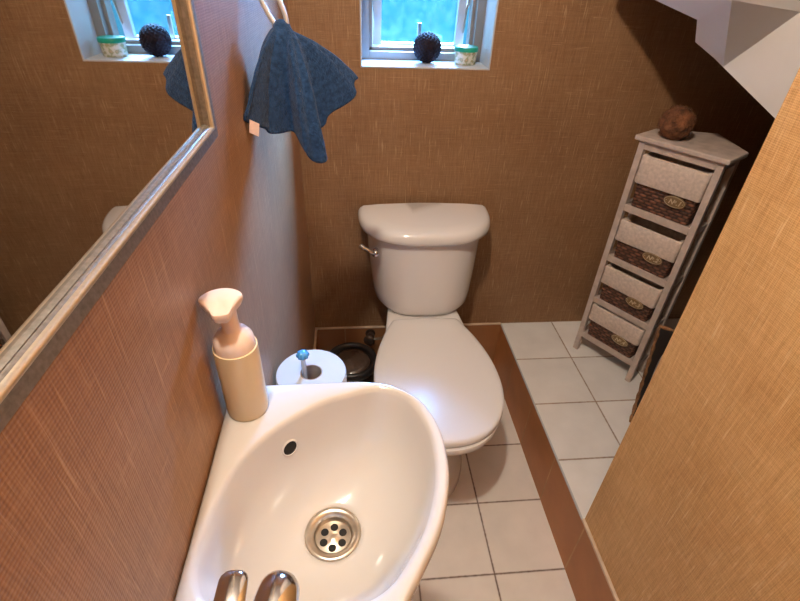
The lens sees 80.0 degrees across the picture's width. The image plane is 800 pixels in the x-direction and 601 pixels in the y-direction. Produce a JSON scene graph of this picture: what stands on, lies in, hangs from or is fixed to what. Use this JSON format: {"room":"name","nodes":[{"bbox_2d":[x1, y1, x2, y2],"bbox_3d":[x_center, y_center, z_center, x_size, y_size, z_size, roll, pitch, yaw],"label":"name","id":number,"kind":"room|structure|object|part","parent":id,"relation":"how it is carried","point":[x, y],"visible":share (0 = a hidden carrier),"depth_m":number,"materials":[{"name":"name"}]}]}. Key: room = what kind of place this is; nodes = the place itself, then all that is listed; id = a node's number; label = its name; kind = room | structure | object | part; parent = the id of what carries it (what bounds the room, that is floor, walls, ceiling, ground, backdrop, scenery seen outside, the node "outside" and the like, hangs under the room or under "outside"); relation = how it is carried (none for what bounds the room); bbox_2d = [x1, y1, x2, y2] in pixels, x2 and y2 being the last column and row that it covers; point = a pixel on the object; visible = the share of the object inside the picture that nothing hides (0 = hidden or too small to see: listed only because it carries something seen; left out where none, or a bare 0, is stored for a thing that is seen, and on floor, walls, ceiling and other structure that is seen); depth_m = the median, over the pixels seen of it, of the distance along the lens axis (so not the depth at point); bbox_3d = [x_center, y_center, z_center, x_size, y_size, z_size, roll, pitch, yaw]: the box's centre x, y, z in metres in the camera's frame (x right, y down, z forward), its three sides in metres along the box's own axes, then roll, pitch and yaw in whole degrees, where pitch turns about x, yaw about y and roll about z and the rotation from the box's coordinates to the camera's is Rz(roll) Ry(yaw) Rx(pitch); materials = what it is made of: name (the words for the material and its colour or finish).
{"room":"bathroom","nodes":[
{"label":"bathroom","id":0,"kind":"room"},
{"bbox_2d":[0,0,314,600],"bbox_3d":[-0.230,-0.036,0.327,0.100,2.450,2.100,-1,36,-5],"label":"wall","id":1,"kind":"structure","parent":0,"point":[106,462],"depth_m":0.36,"materials":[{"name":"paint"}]},
{"bbox_2d":[0,0,217,432],"bbox_3d":[-0.131,-0.140,-0.167,0.013,0.720,1.105,-1,36,-5],"label":"wall mirror","id":2,"kind":"object","parent":1,"relation":"attached to","point":[107,110],"visible":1,"depth_m":0.25,"materials":[{"name":"silver metal"}]},
{"bbox_2d":[259,0,288,24],"bbox_3d":[-0.189,-0.433,0.662,0.062,0.102,0.032,-1,36,-5],"label":"towel ring","id":3,"kind":"object","parent":1,"relation":"attached to","point":[280,3],"visible":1,"depth_m":0.68,"materials":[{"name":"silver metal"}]},
{"bbox_2d":[243,19,357,162],"bbox_3d":[-0.158,-0.317,0.729,0.106,0.193,0.228,15,37,17],"label":"hand towel","id":4,"kind":"object","parent":3,"relation":"hanging from","point":[297,82],"visible":1,"depth_m":0.72,"materials":[{"name":"blue fabric"}]},
{"bbox_2d":[175,382,448,600],"bbox_3d":[-0.064,0.311,0.456,0.240,0.216,0.440,-1,36,-5],"label":"basin","id":5,"kind":"object","parent":1,"relation":"attached to","point":[342,488],"visible":0.98,"depth_m":0.52,"materials":[{"name":"white ceramic"}]},
{"bbox_2d":[198,288,267,421],"bbox_3d":[-0.167,0.058,0.489,0.044,0.150,0.044,24,41,27],"label":"soap dispenser","id":6,"kind":"object","parent":5,"relation":"on","point":[235,348],"visible":1,"depth_m":0.47,"materials":[{"name":"beige plastic"}]},
{"bbox_2d":[212,337,267,421],"bbox_3d":[-0.168,0.082,0.506,0.044,0.092,0.044,-1,36,-5],"label":"bottle","id":7,"kind":"object","parent":6,"relation":"attached to","point":[239,369],"depth_m":0.49,"materials":[{"name":"beige plastic"}]},
{"bbox_2d":[213,570,299,600],"bbox_3d":[-0.091,0.234,0.286,0.055,0.108,0.118,-1,36,-5],"label":"mixer tap","id":8,"kind":"object","parent":5,"relation":"on","point":[278,585],"visible":1,"depth_m":0.30,"materials":[{"name":"silver metal"}]},
{"bbox_3d":[-0.098,0.199,0.268,0.023,0.031,0.081,-5,36,-10],"label":"lever","id":9,"kind":"part","parent":8,"relation":"part of","materials":[{"name":"silver metal"}]},
{"bbox_3d":[-0.084,0.220,0.295,0.029,0.047,0.091,5,36,4],"label":"spout","id":10,"kind":"part","parent":8,"relation":"part of","materials":[{"name":"silver metal"}]},
{"bbox_2d":[313,322,500,349],"bbox_3d":[0.126,0.701,0.896,0.682,0.004,2.100,-1,36,-5],"label":"trim","id":11,"kind":"structure","parent":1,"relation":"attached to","point":[496,323],"depth_m":1.72,"materials":[{"name":"wood"}]},
{"bbox_2d":[411,398,575,600],"bbox_3d":[0.119,0.910,1.046,0.884,0.100,2.100,-1,36,-5],"label":"floor","id":12,"kind":"structure","parent":0,"point":[496,542],"depth_m":1.32,"materials":[{"name":"white tile"}]},
{"bbox_2d":[296,349,308,378],"bbox_3d":[-0.167,0.390,1.026,0.112,0.749,0.112,-1,36,-5],"label":"stand","id":13,"kind":"object","parent":12,"relation":"on","point":[302,355],"visible":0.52,"depth_m":0.81,"materials":[{"name":"grey metal"}]},
{"bbox_3d":[-0.166,0.092,0.812,0.022,0.015,0.022,6,36,4],"label":"knob","id":14,"kind":"part","parent":13,"relation":"part of","materials":[{"name":"blue glass"}]},
{"bbox_2d":[276,350,346,384],"bbox_3d":[-0.158,0.167,0.867,0.122,0.102,0.122,-1,36,-5],"label":"toilet roll","id":15,"kind":"object","parent":13,"relation":"on","point":[322,366],"visible":0.33,"depth_m":0.85,"materials":[{"name":"white paper"}]},
{"bbox_2d":[329,342,376,382],"bbox_3d":[-0.160,0.286,1.601,0.169,0.250,0.169,-1,36,-5],"label":"waste bin","id":16,"kind":"object","parent":12,"relation":"on","point":[359,359],"visible":0.5,"depth_m":1.53,"materials":[{"name":"black plastic"}]},
{"bbox_3d":[-0.156,0.192,1.534,0.128,0.017,0.128,-1,36,-5],"label":"lid","id":17,"kind":"part","parent":16,"relation":"part of","materials":[{"name":"silver metal"}]},
{"bbox_2d":[358,203,503,497],"bbox_3d":[0.087,0.180,1.379,0.397,0.698,0.662,-1,36,-5],"label":"toilet","id":18,"kind":"object","parent":12,"relation":"on","point":[422,256],"visible":0.88,"depth_m":1.34,"materials":[{"name":"white ceramic"}]},
{"bbox_3d":[-0.089,-0.141,1.327,0.051,0.034,0.018,4,36,2],"label":"flush lever","id":19,"kind":"part","parent":18,"relation":"part of","materials":[{"name":"silver metal"}]},
{"bbox_3d":[-0.069,-0.135,1.340,0.023,0.023,0.030,-1,36,-5],"label":"flush handle","id":20,"kind":"part","parent":18,"relation":"part of","materials":[{"name":"silver metal"}]},
{"bbox_3d":[0.072,-0.101,1.469,0.348,0.258,0.185,-1,36,-5],"label":"tank","id":21,"kind":"part","parent":18,"relation":"part of","materials":[{"name":"white ceramic"}]},
{"bbox_3d":[0.078,-0.220,1.375,0.396,0.044,0.201,-1,36,-5],"label":"tank lid","id":22,"kind":"part","parent":18,"relation":"part of","materials":[{"name":"white ceramic"}]},
{"bbox_3d":[0.096,0.194,1.280,0.336,0.027,0.473,-1,36,-5],"label":"seat lid","id":23,"kind":"part","parent":18,"relation":"part of","materials":[{"name":"white plastic"}]},
{"bbox_3d":[0.083,0.335,1.451,0.314,0.362,0.568,-1,36,-5],"label":"bowl","id":24,"kind":"part","parent":18,"relation":"part of","materials":[{"name":"white ceramic"}]},
{"bbox_2d":[287,0,774,326],"bbox_3d":[0.445,-0.728,1.336,1.660,2.450,0.220,-1,36,-5],"label":"wall","id":25,"kind":"structure","parent":0,"point":[543,139],"depth_m":1.38,"materials":[{"name":"paper"}]},
{"bbox_2d":[364,329,385,345],"bbox_3d":[-0.071,0.065,1.651,0.120,0.232,0.068,12,37,12],"label":"valve","id":26,"kind":"object","parent":25,"relation":"attached to","point":[369,339],"visible":0.63,"depth_m":1.69,"materials":[{"name":"brown metal"}]},
{"bbox_3d":[-0.111,0.141,1.690,0.036,0.037,0.023,12,37,12],"label":"knob","id":27,"kind":"part","parent":26,"relation":"part of","materials":[{"name":"brown metal"}]},
{"bbox_2d":[317,325,500,361],"bbox_3d":[0.032,0.177,1.802,0.682,0.206,0.008,-1,36,-5],"label":"baseboard","id":28,"kind":"structure","parent":25,"relation":"attached to","point":[487,335],"depth_m":1.76,"materials":[{"name":"brown wood"}]},
{"bbox_2d":[361,0,486,61],"bbox_3d":[0.061,-0.865,1.257,0.341,0.406,0.107,-1,36,-5],"label":"window","id":29,"kind":"structure","parent":25,"relation":"in","point":[373,47],"depth_m":1.32,"materials":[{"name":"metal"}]},
{"bbox_3d":[-0.073,-0.832,1.273,0.005,0.200,0.051,8,36,8],"label":"stay arm","id":30,"kind":"part","parent":29,"relation":"part of","materials":[{"name":"metal"}]},
{"bbox_3d":[0.056,-0.756,1.361,0.024,0.068,0.022,-1,36,-5],"label":"handle","id":31,"kind":"part","parent":29,"relation":"part of","materials":[{"name":"metal"}]},
{"bbox_3d":[0.059,-0.870,1.282,0.263,0.361,0.059,-1,36,-5],"label":"sash","id":32,"kind":"part","parent":29,"relation":"part of","materials":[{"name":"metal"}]},
{"bbox_3d":[0.191,-0.838,1.297,0.005,0.200,0.051,-11,38,-18],"label":"stay arm","id":33,"kind":"part","parent":29,"relation":"part of","materials":[{"name":"metal"}]},
{"bbox_2d":[360,0,498,69],"bbox_3d":[0.070,-0.802,1.171,0.343,0.407,0.106,-1,36,-5],"label":"trim","id":34,"kind":"structure","parent":25,"relation":"attached to","point":[492,5],"depth_m":1.26,"materials":[{"name":"white paint"}]},
{"bbox_2d":[413,31,441,62],"bbox_3d":[0.073,-0.678,1.275,0.076,0.076,0.077,-1,36,-5],"label":"ball","id":35,"kind":"object","parent":34,"relation":"in","point":[427,45],"visible":1,"depth_m":1.25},
{"bbox_2d":[454,45,478,65],"bbox_3d":[0.178,-0.666,1.293,0.065,0.043,0.065,-1,36,-5],"label":"tub","id":36,"kind":"object","parent":34,"relation":"on","point":[466,55],"visible":1,"depth_m":1.27,"materials":[{"name":"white plastic"}]},
{"bbox_3d":[0.179,-0.679,1.284,0.065,0.011,0.065,-1,36,-5],"label":"lid","id":37,"kind":"part","parent":36,"relation":"part of","materials":[{"name":"green plastic"}]},
{"bbox_2d":[656,0,799,117],"bbox_3d":[0.720,-0.816,0.610,0.769,1.476,0.230,31,44,34],"label":"ceiling","id":38,"kind":"structure","parent":25,"relation":"attached to","point":[757,42],"depth_m":0.92,"materials":[{"name":"white paint"}]},
{"bbox_2d":[502,318,679,518],"bbox_3d":[0.851,0.770,1.023,0.776,0.206,2.100,-1,36,-5],"label":"floor","id":39,"kind":"structure","parent":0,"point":[584,401],"depth_m":1.50,"materials":[{"name":"white tile"}]},
{"bbox_2d":[629,325,674,422],"bbox_3d":[0.856,0.274,1.282,0.404,0.299,0.100,21,39,24],"label":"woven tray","id":40,"kind":"object","parent":39,"relation":"on","point":[663,335],"visible":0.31,"depth_m":1.33,"materials":[{"name":"brown wicker"}]},
{"bbox_2d":[573,129,748,381],"bbox_3d":[0.763,-0.117,1.446,0.214,0.736,0.238,-23,43,-31],"label":"storage unit","id":41,"kind":"object","parent":39,"relation":"on","point":[713,151],"visible":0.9,"depth_m":1.30,"materials":[{"name":"white wood"}]},
{"bbox_3d":[0.683,0.155,1.573,0.012,0.020,0.182,-23,43,-31],"label":"rail","id":42,"kind":"part","parent":41,"relation":"part of","materials":[{"name":"white wood"}]},
{"bbox_3d":[0.632,-0.129,1.467,0.017,0.724,0.017,-23,43,-31],"label":"leg","id":43,"kind":"part","parent":41,"relation":"part of","materials":[{"name":"white wood"}]},
{"bbox_2d":[588,303,645,357],"bbox_3d":[0.709,0.088,1.548,0.086,0.120,0.179,-23,43,-31],"label":"wicker basket","id":44,"kind":"object","parent":41,"relation":"on","point":[620,334],"visible":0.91,"depth_m":1.52,"materials":[{"name":"fabric"}]},
{"bbox_3d":[0.697,0.127,1.513,0.003,0.030,0.057,-23,43,-31],"label":"number plate","id":45,"kind":"part","parent":44,"relation":"part of","materials":[{"name":"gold metal"}]},
{"bbox_3d":[0.688,0.036,1.487,0.012,0.020,0.182,-23,43,-31],"label":"rail","id":46,"kind":"part","parent":41,"relation":"part of","materials":[{"name":"white wood"}]},
{"bbox_2d":[600,262,663,321],"bbox_3d":[0.714,-0.032,1.462,0.086,0.120,0.179,-23,43,-31],"label":"wicker basket","id":47,"kind":"object","parent":41,"relation":"in","point":[638,296],"visible":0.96,"depth_m":1.44,"materials":[{"name":"fabric"}]},
{"bbox_3d":[0.702,0.008,1.428,0.003,0.030,0.057,-23,43,-31],"label":"number plate","id":48,"kind":"part","parent":47,"relation":"part of","materials":[{"name":"gold metal"}]},
{"bbox_3d":[0.693,-0.090,1.397,0.012,0.020,0.182,-23,43,-31],"label":"rail","id":49,"kind":"part","parent":41,"relation":"part of","materials":[{"name":"white wood"}]},
{"bbox_3d":[0.776,0.189,1.531,0.061,0.018,0.010,-23,43,-31],"label":"rail","id":50,"kind":"part","parent":41,"relation":"part of","materials":[{"name":"white wood"}]},
{"bbox_2d":[614,214,686,277],"bbox_3d":[0.720,-0.158,1.373,0.086,0.120,0.179,-23,43,-31],"label":"wicker basket","id":51,"kind":"object","parent":41,"relation":"in","point":[654,248],"visible":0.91,"depth_m":1.35,"materials":[{"name":"fabric"}]},
{"bbox_3d":[0.708,-0.118,1.337,0.003,0.030,0.057,-23,43,-31],"label":"number plate","id":52,"kind":"part","parent":51,"relation":"part of","materials":[{"name":"gold metal"}]},
{"bbox_3d":[0.699,-0.224,1.301,0.012,0.020,0.182,-23,43,-31],"label":"rail","id":53,"kind":"part","parent":41,"relation":"part of","materials":[{"name":"white wood"}]},
{"bbox_3d":[0.781,0.070,1.446,0.061,0.018,0.010,-23,43,-31],"label":"rail","id":54,"kind":"part","parent":41,"relation":"part of","materials":[{"name":"white wood"}]},
{"bbox_2d":[631,152,714,225],"bbox_3d":[0.726,-0.301,1.270,0.086,0.143,0.179,-23,43,-31],"label":"wicker basket","id":55,"kind":"object","parent":41,"relation":"in","point":[670,188],"visible":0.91,"depth_m":1.24,"materials":[{"name":"fabric"}]},
{"bbox_3d":[0.714,-0.256,1.239,0.003,0.030,0.057,-23,43,-31],"label":"number plate","id":56,"kind":"part","parent":55,"relation":"part of","materials":[{"name":"gold metal"}]},
{"bbox_3d":[0.756,-0.034,1.342,0.017,0.724,0.017,-23,43,-31],"label":"leg","id":57,"kind":"part","parent":41,"relation":"part of","materials":[{"name":"white wood"}]},
{"bbox_2d":[657,104,697,139],"bbox_3d":[0.701,-0.453,1.206,0.089,0.085,0.090,18,38,20],"label":"ball","id":58,"kind":"object","parent":41,"relation":"on","point":[677,122],"visible":1,"depth_m":1.18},
{"bbox_3d":[0.787,-0.056,1.356,0.061,0.018,0.010,-23,43,-31],"label":"rail","id":59,"kind":"part","parent":41,"relation":"part of","materials":[{"name":"white wood"}]},
{"bbox_3d":[0.705,-0.367,1.200,0.012,0.021,0.182,-23,43,-31],"label":"rail","id":60,"kind":"part","parent":41,"relation":"part of","materials":[{"name":"white wood"}]},
{"bbox_3d":[0.817,-0.061,1.383,0.017,0.724,0.017,-23,43,-31],"label":"leg","id":61,"kind":"part","parent":41,"relation":"part of","materials":[{"name":"white wood"}]},
{"bbox_3d":[0.793,-0.190,1.260,0.061,0.018,0.010,-23,43,-31],"label":"rail","id":62,"kind":"part","parent":41,"relation":"part of","materials":[{"name":"white wood"}]},
{"bbox_2d":[585,68,799,600],"bbox_3d":[0.588,0.046,-0.002,0.090,2.144,1.331,-1,36,-5],"label":"wall","id":63,"kind":"structure","parent":0,"point":[698,499],"depth_m":0.70,"materials":[{"name":"paper"}]},
{"bbox_2d":[493,323,614,600],"bbox_3d":[0.464,0.782,0.985,0.004,0.204,2.092,-1,36,-5],"label":"trim","id":64,"kind":"structure","parent":63,"relation":"attached to","point":[587,580],"depth_m":1.33,"materials":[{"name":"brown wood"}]},
{"bbox_2d":[582,518,618,600],"bbox_3d":[0.505,0.918,0.618,0.014,0.008,1.332,-1,36,-5],"label":"trim","id":65,"kind":"structure","parent":63,"relation":"attached to","point":[584,522],"depth_m":1.07,"materials":[{"name":"wood"}]},
{"label":"outside","id":66,"kind":"structure","parent":0,"visible":0},
{"bbox_3d":[-0.148,-1.398,5.119,9.000,0.100,6.780,-1,36,-5],"label":"ground","id":67,"kind":"structure","parent":66,"visible":0},
{"bbox_2d":[372,0,469,44],"bbox_3d":[0.891,-1.317,3.391,3.250,1.850,0.150,-1,36,-5],"label":"wall","id":68,"kind":"structure","parent":67,"relation":"on","point":[400,19],"depth_m":2.92,"materials":[{"name":"blue glass"}]}
]}

